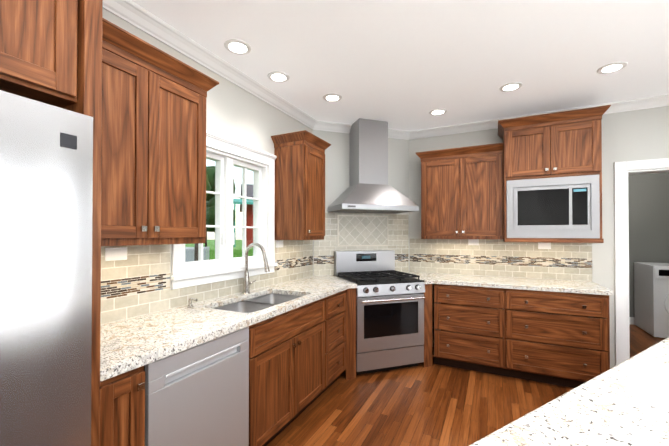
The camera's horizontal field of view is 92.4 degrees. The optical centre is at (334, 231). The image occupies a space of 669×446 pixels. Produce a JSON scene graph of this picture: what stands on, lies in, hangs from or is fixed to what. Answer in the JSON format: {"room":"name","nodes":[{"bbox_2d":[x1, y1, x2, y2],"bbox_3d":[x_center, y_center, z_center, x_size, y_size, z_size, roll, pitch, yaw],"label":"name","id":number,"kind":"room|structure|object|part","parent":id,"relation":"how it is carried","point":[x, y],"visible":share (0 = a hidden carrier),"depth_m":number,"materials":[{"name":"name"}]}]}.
{"room":"kitchen","nodes":[
{"label":"kitchen","id":0,"kind":"room"},
{"bbox_2d":[103,9,312,289],"bbox_3d":[-1.229,0.065,1.902,0.150,2.690,6.190,0,-1,26],"label":"wall","id":1,"kind":"structure","parent":0,"point":[234,112],"depth_m":2.61,"materials":[{"name":"grey paint"}]},
{"bbox_2d":[101,18,218,245],"bbox_3d":[-1.046,-0.421,1.675,0.383,0.977,0.793,0,-1,26],"label":"upper cabinet","id":2,"kind":"object","parent":1,"relation":"attached to","point":[153,182],"visible":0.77,"depth_m":1.59,"materials":[{"name":"brown wood"}]},
{"bbox_2d":[101,240,312,324],"bbox_3d":[-0.821,0.289,2.541,0.009,0.426,2.556,0,-1,26],"label":"backsplash","id":3,"kind":"structure","parent":1,"relation":"attached to","point":[136,283],"depth_m":1.98,"materials":[{"name":"tile"}]},
{"bbox_2d":[105,247,126,260],"bbox_3d":[-1.199,0.124,1.764,0.005,0.070,0.115,0,-1,26],"label":"electrical outlet","id":4,"kind":"object","parent":3,"relation":"attached to","point":[113,254],"visible":1,"depth_m":1.76,"materials":[{"name":"white plastic"}]},
{"bbox_2d":[276,240,282,247],"bbox_3d":[-0.531,0.121,3.112,0.005,0.070,0.115,0,-1,26],"label":"electrical outlet","id":5,"kind":"object","parent":3,"relation":"attached to","point":[279,243],"visible":1,"depth_m":3.10,"materials":[{"name":"white plastic"}]},
{"bbox_2d":[170,130,277,288],"bbox_3d":[-0.867,-0.171,2.584,0.195,1.100,1.094,0,-1,26],"label":"kitchen window","id":6,"kind":"structure","parent":1,"relation":"in","point":[201,271],"depth_m":2.57,"materials":[{"name":"white wood"}]},
{"bbox_2d":[271,130,330,239],"bbox_3d":[-0.316,-0.407,3.148,0.383,0.977,0.500,0,-1,26],"label":"upper cabinet","id":7,"kind":"object","parent":1,"relation":"attached to","point":[300,186],"visible":1,"depth_m":3.00,"materials":[{"name":"brown wood"}]},
{"bbox_2d":[313,130,408,275],"bbox_3d":[0.334,0.083,3.951,1.273,2.690,0.100,0,-1,-19],"label":"wall","id":8,"kind":"structure","parent":0,"point":[337,168],"depth_m":3.83,"materials":[{"name":"grey paint"}]},
{"bbox_2d":[314,212,408,275],"bbox_3d":[0.352,0.146,3.896,1.249,0.736,0.013,0,-1,-19],"label":"backsplash","id":9,"kind":"structure","parent":8,"relation":"attached to","point":[359,231],"depth_m":3.89,"materials":[{"name":"tile"}]},
{"bbox_2d":[328,118,418,213],"bbox_3d":[0.430,-0.744,3.673,0.910,1.036,0.500,0,-1,-19],"label":"range hood","id":10,"kind":"object","parent":8,"relation":"attached to","point":[369,190],"visible":0.96,"depth_m":3.60,"materials":[{"name":"silver metal"}]},
{"bbox_2d":[103,0,668,139],"bbox_3d":[0.944,-1.247,0.836,4.700,0.085,5.890,0,-1,26],"label":"crown molding","id":11,"kind":"structure","parent":8,"relation":"attached to","point":[140,18],"depth_m":2.80,"materials":[{"name":"white"}]},
{"bbox_2d":[131,0,668,130],"bbox_3d":[1.793,-1.331,1.761,5.700,0.100,8.600,0,-1,26],"label":"ceiling","id":12,"kind":"structure","parent":0,"point":[406,65],"depth_m":2.27,"materials":[{"name":"white paint"}]},
{"bbox_2d":[224,39,251,54],"bbox_3d":[-0.669,-1.273,2.221,0.183,0.007,0.183,0,-1,-19],"label":"recessed light","id":13,"kind":"object","parent":12,"relation":"in","point":[237,46],"depth_m":2.21,"materials":[{"name":"white"}]},
{"bbox_2d":[267,71,289,82],"bbox_3d":[-0.461,-1.270,2.642,0.183,0.007,0.183,0,-1,-19],"label":"recessed light","id":14,"kind":"object","parent":12,"relation":"in","point":[275,76],"depth_m":2.62,"materials":[{"name":"white glass"}]},
{"bbox_2d":[323,93,341,101],"bbox_3d":[-0.020,-1.266,3.042,0.183,0.007,0.183,0,-1,-19],"label":"recessed light","id":15,"kind":"object","parent":12,"relation":"in","point":[332,97],"depth_m":3.03,"materials":[{"name":"white glass"}]},
{"bbox_2d":[429,109,446,115],"bbox_3d":[1.096,-1.263,3.399,0.183,0.007,0.183,0,-1,-19],"label":"recessed light","id":16,"kind":"object","parent":12,"relation":"in","point":[435,112],"depth_m":3.39,"materials":[{"name":"white"}]},
{"bbox_2d":[499,82,522,91],"bbox_3d":[1.550,-1.268,2.821,0.183,0.007,0.183,0,-1,-19],"label":"recessed light","id":17,"kind":"object","parent":12,"relation":"in","point":[512,86],"depth_m":2.80,"materials":[{"name":"white glass"}]},
{"bbox_2d":[596,61,627,73],"bbox_3d":[2.158,-1.271,2.497,0.183,0.007,0.183,0,-1,-19],"label":"recessed light","id":18,"kind":"object","parent":12,"relation":"in","point":[616,66],"depth_m":2.48,"materials":[{"name":"white glass"}]},
{"bbox_2d":[267,324,665,445],"bbox_3d":[1.793,1.458,1.736,5.700,0.100,8.600,0,-1,26],"label":"floor","id":19,"kind":"structure","parent":0,"point":[433,405],"depth_m":2.60,"materials":[{"name":"brown wood"}]},
{"bbox_2d":[0,90,92,445],"bbox_3d":[-1.242,0.524,0.716,0.817,1.750,0.910,0,-1,26],"label":"fridge","id":20,"kind":"object","parent":19,"relation":"on","point":[46,187],"visible":1,"depth_m":0.87,"materials":[{"name":"silver metal"}]},
{"bbox_2d":[0,0,102,445],"bbox_3d":[-1.322,0.189,0.742,0.713,2.422,1.108,0,-1,26],"label":"surround","id":21,"kind":"object","parent":19,"relation":"on","point":[50,52],"visible":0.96,"depth_m":1.04,"materials":[{"name":"brown wood"}]},
{"bbox_2d":[100,366,144,445],"bbox_3d":[-1.074,0.968,1.339,0.616,0.874,0.190,0,-1,26],"label":"base cabinet","id":22,"kind":"object","parent":19,"relation":"on","point":[122,396],"depth_m":1.22,"materials":[{"name":"brown wood"}]},
{"bbox_2d":[144,326,248,445],"bbox_3d":[-0.886,0.972,1.690,0.606,0.872,0.600,0,-1,26],"label":"dishwasher","id":23,"kind":"object","parent":19,"relation":"on","point":[197,395],"visible":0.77,"depth_m":1.53,"materials":[{"name":"silver metal"}]},
{"bbox_2d":[249,322,259,445],"bbox_3d":[-0.896,0.971,1.697,0.616,0.874,0.736,0,-1,26],"label":"base cabinet","id":24,"kind":"object","parent":19,"relation":"on","point":[254,330],"depth_m":1.87,"materials":[{"name":"brown wood"}]},
{"bbox_2d":[260,297,327,445],"bbox_3d":[-0.554,0.977,2.387,0.616,0.874,0.937,0,-1,26],"label":"base cabinet","id":25,"kind":"object","parent":19,"relation":"on","point":[297,362],"depth_m":2.21,"materials":[{"name":"brown wood"}]},
{"bbox_2d":[100,275,356,381],"bbox_3d":[-0.499,0.521,2.484,0.630,0.040,2.741,0,-1,26],"label":"countertop","id":26,"kind":"structure","parent":25,"relation":"on","point":[129,344],"depth_m":1.70,"materials":[{"name":"stone"}]},
{"bbox_2d":[187,243,269,307],"bbox_3d":[-0.727,0.294,2.352,0.265,0.413,0.666,0,-1,26],"label":"faucet","id":27,"kind":"object","parent":26,"relation":"on","point":[246,286],"visible":1,"depth_m":2.57,"materials":[{"name":"silver metal"}]},
{"bbox_2d":[213,294,301,312],"bbox_3d":[-0.535,0.647,2.384,0.486,0.210,0.836,0,-1,26],"label":"sink","id":28,"kind":"object","parent":26,"relation":"in","point":[255,304],"visible":0.15,"depth_m":2.48,"materials":[{"name":"silver metal"}]},
{"bbox_2d":[328,288,355,387],"bbox_3d":[-0.219,0.983,3.000,0.672,0.874,0.606,0,-1,26],"label":"base cabinet","id":29,"kind":"object","parent":19,"relation":"on","point":[341,305],"depth_m":2.96,"materials":[{"name":"brown wood"}]},
{"bbox_3d":[0.158,0.984,3.102,0.105,0.874,0.019,0,-1,-19],"label":"base cabinet filler","id":30,"kind":"part","parent":29,"relation":"part of","materials":[{"name":"brown wood"}]},
{"bbox_2d":[334,250,424,374],"bbox_3d":[0.476,0.827,3.522,0.760,1.195,0.753,0,-1,-19],"label":"range","id":31,"kind":"object","parent":19,"relation":"on","point":[389,317],"visible":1,"depth_m":3.25,"materials":[{"name":"silver metal"}]},
{"bbox_2d":[423,284,508,376],"bbox_3d":[1.422,0.987,3.489,0.778,0.874,0.672,0,-1,26],"label":"base cabinet","id":32,"kind":"object","parent":19,"relation":"on","point":[472,323],"depth_m":3.23,"materials":[{"name":"brown wood"}]},
{"bbox_3d":[0.983,0.986,3.381,0.105,0.874,0.019,0,-1,-19],"label":"base cabinet filler","id":33,"kind":"part","parent":32,"relation":"part of","materials":[{"name":"brown wood"}]},
{"bbox_2d":[424,276,435,283],"bbox_3d":[0.985,0.529,3.340,0.068,0.040,0.048,0,-1,26],"label":"countertop","id":34,"kind":"structure","parent":32,"relation":"on","point":[427,279],"depth_m":3.36,"materials":[{"name":"stone"}]},
{"bbox_2d":[405,272,612,295],"bbox_3d":[1.570,0.530,3.435,2.050,0.040,0.643,0,-1,26],"label":"countertop","id":35,"kind":"structure","parent":32,"relation":"on","point":[550,285],"depth_m":3.19,"materials":[{"name":"stone"}]},
{"bbox_2d":[509,289,609,387],"bbox_3d":[2.121,0.984,3.173,0.796,0.874,0.616,0,-1,26],"label":"base cabinet","id":36,"kind":"object","parent":19,"relation":"on","point":[559,338],"depth_m":2.90,"materials":[{"name":"brown wood"}]},
{"bbox_2d":[634,262,668,337],"bbox_3d":[4.742,0.948,4.448,0.680,0.970,0.710,0,-1,26],"label":"washer","id":37,"kind":"object","parent":19,"relation":"on","point":[651,295],"visible":1,"depth_m":4.38,"materials":[{"name":"white metal"}]},
{"bbox_3d":[1.185,0.957,0.088,1.720,0.874,3.800,0,-1,26],"label":"kitchen island","id":38,"kind":"object","parent":19,"relation":"on","visible":0},
{"bbox_2d":[469,337,668,445],"bbox_3d":[1.140,0.501,0.232,2.025,0.040,4.110,0,-1,26],"label":"island countertop","id":39,"kind":"structure","parent":38,"relation":"on","point":[625,403],"depth_m":0.85,"materials":[{"name":"stone"}]},
{"bbox_2d":[409,106,668,368],"bbox_3d":[2.666,0.078,3.341,5.550,2.690,0.150,0,-1,26],"label":"wall","id":40,"kind":"structure","parent":0,"point":[641,134],"depth_m":3.22,"materials":[{"name":"grey paint"}]},
{"bbox_2d":[415,143,503,238],"bbox_3d":[1.421,-0.413,3.666,0.901,0.997,0.383,0,-1,26],"label":"upper cabinet","id":41,"kind":"object","parent":40,"relation":"attached to","point":[462,192],"visible":1,"depth_m":3.50,"materials":[{"name":"brown wood"}]},
{"bbox_2d":[410,239,591,280],"bbox_3d":[1.794,0.299,3.682,1.858,0.426,0.009,0,-1,26],"label":"backsplash","id":42,"kind":"structure","parent":40,"relation":"attached to","point":[501,258],"depth_m":3.63,"materials":[{"name":"tile"}]},
{"bbox_2d":[468,239,478,244],"bbox_3d":[1.628,0.127,3.758,0.115,0.070,0.005,0,-1,26],"label":"electrical outlet","id":43,"kind":"object","parent":42,"relation":"attached to","point":[473,241],"visible":1,"depth_m":3.76,"materials":[{"name":"white plastic"}]},
{"bbox_2d":[538,242,550,248],"bbox_3d":[2.255,0.154,3.447,0.115,0.070,0.005,0,-1,26],"label":"electrical outlet","id":44,"kind":"object","parent":42,"relation":"attached to","point":[544,245],"visible":1,"depth_m":3.44,"materials":[{"name":"white plastic"}]},
{"bbox_2d":[498,105,610,242],"bbox_3d":[2.151,-0.504,3.243,0.886,1.222,0.493,0,-1,26],"label":"upper cabinet","id":45,"kind":"object","parent":40,"relation":"attached to","point":[561,144],"visible":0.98,"depth_m":3.04,"materials":[{"name":"brown wood"}]},
{"bbox_2d":[506,175,599,237],"bbox_3d":[2.154,-0.223,3.245,0.738,0.576,0.422,0,-1,26],"label":"microwave","id":46,"kind":"object","parent":45,"relation":"in","point":[562,207],"visible":0.98,"depth_m":3.05,"materials":[{"name":"silver metal"}]},
{"bbox_2d":[614,158,668,364],"bbox_3d":[3.267,0.365,3.031,1.000,2.110,0.176,0,-1,26],"label":"door frame","id":47,"kind":"structure","parent":40,"relation":"attached to","point":[622,172],"depth_m":3.15,"materials":[{"name":"white wood"}]},
{"bbox_2d":[628,172,668,316],"bbox_3d":[4.861,0.092,4.943,3.040,2.690,0.150,0,-1,26],"label":"wall","id":48,"kind":"structure","parent":0,"point":[648,199],"depth_m":4.89,"materials":[{"name":"grey paint"}]},
{"bbox_2d":[629,317,634,324],"bbox_3d":[4.824,1.381,4.857,2.740,0.110,0.015,0,-1,26],"label":"baseboard","id":49,"kind":"structure","parent":48,"relation":"attached to","point":[632,320],"depth_m":4.96,"materials":[{"name":"white"}]},
{"label":"outside","id":50,"kind":"structure","parent":0,"visible":0},
{"bbox_2d":[185,240,241,247],"bbox_3d":[-24.264,1.910,34.242,69.830,0.180,100.000,0,-1,26],"label":"lawn","id":51,"kind":"structure","parent":50,"point":[210,243],"depth_m":47.91,"materials":[{"name":"green plant"}]},
{"bbox_2d":[194,166,235,260],"bbox_3d":[-10.840,-2.451,19.120,9.861,8.271,27.878,0,-1,-18],"label":"trees","id":52,"kind":"object","parent":51,"relation":"on","point":[210,199],"depth_m":18.28,"materials":[{"name":"green plant"}]},
{"bbox_2d":[185,247,252,261],"bbox_3d":[-3.346,1.099,13.481,12.000,1.070,7.000,0,-1,-18],"label":"hedge","id":53,"kind":"object","parent":51,"relation":"on","point":[189,255],"depth_m":11.01,"materials":[{"name":"green plant"}]},
{"bbox_2d":[233,184,252,246],"bbox_3d":[-3.366,-1.103,27.226,10.100,5.720,10.500,0,-1,-18],"label":"house","id":54,"kind":"structure","parent":51,"relation":"on","point":[249,220],"depth_m":23.12,"materials":[{"name":"red"}]}
]}

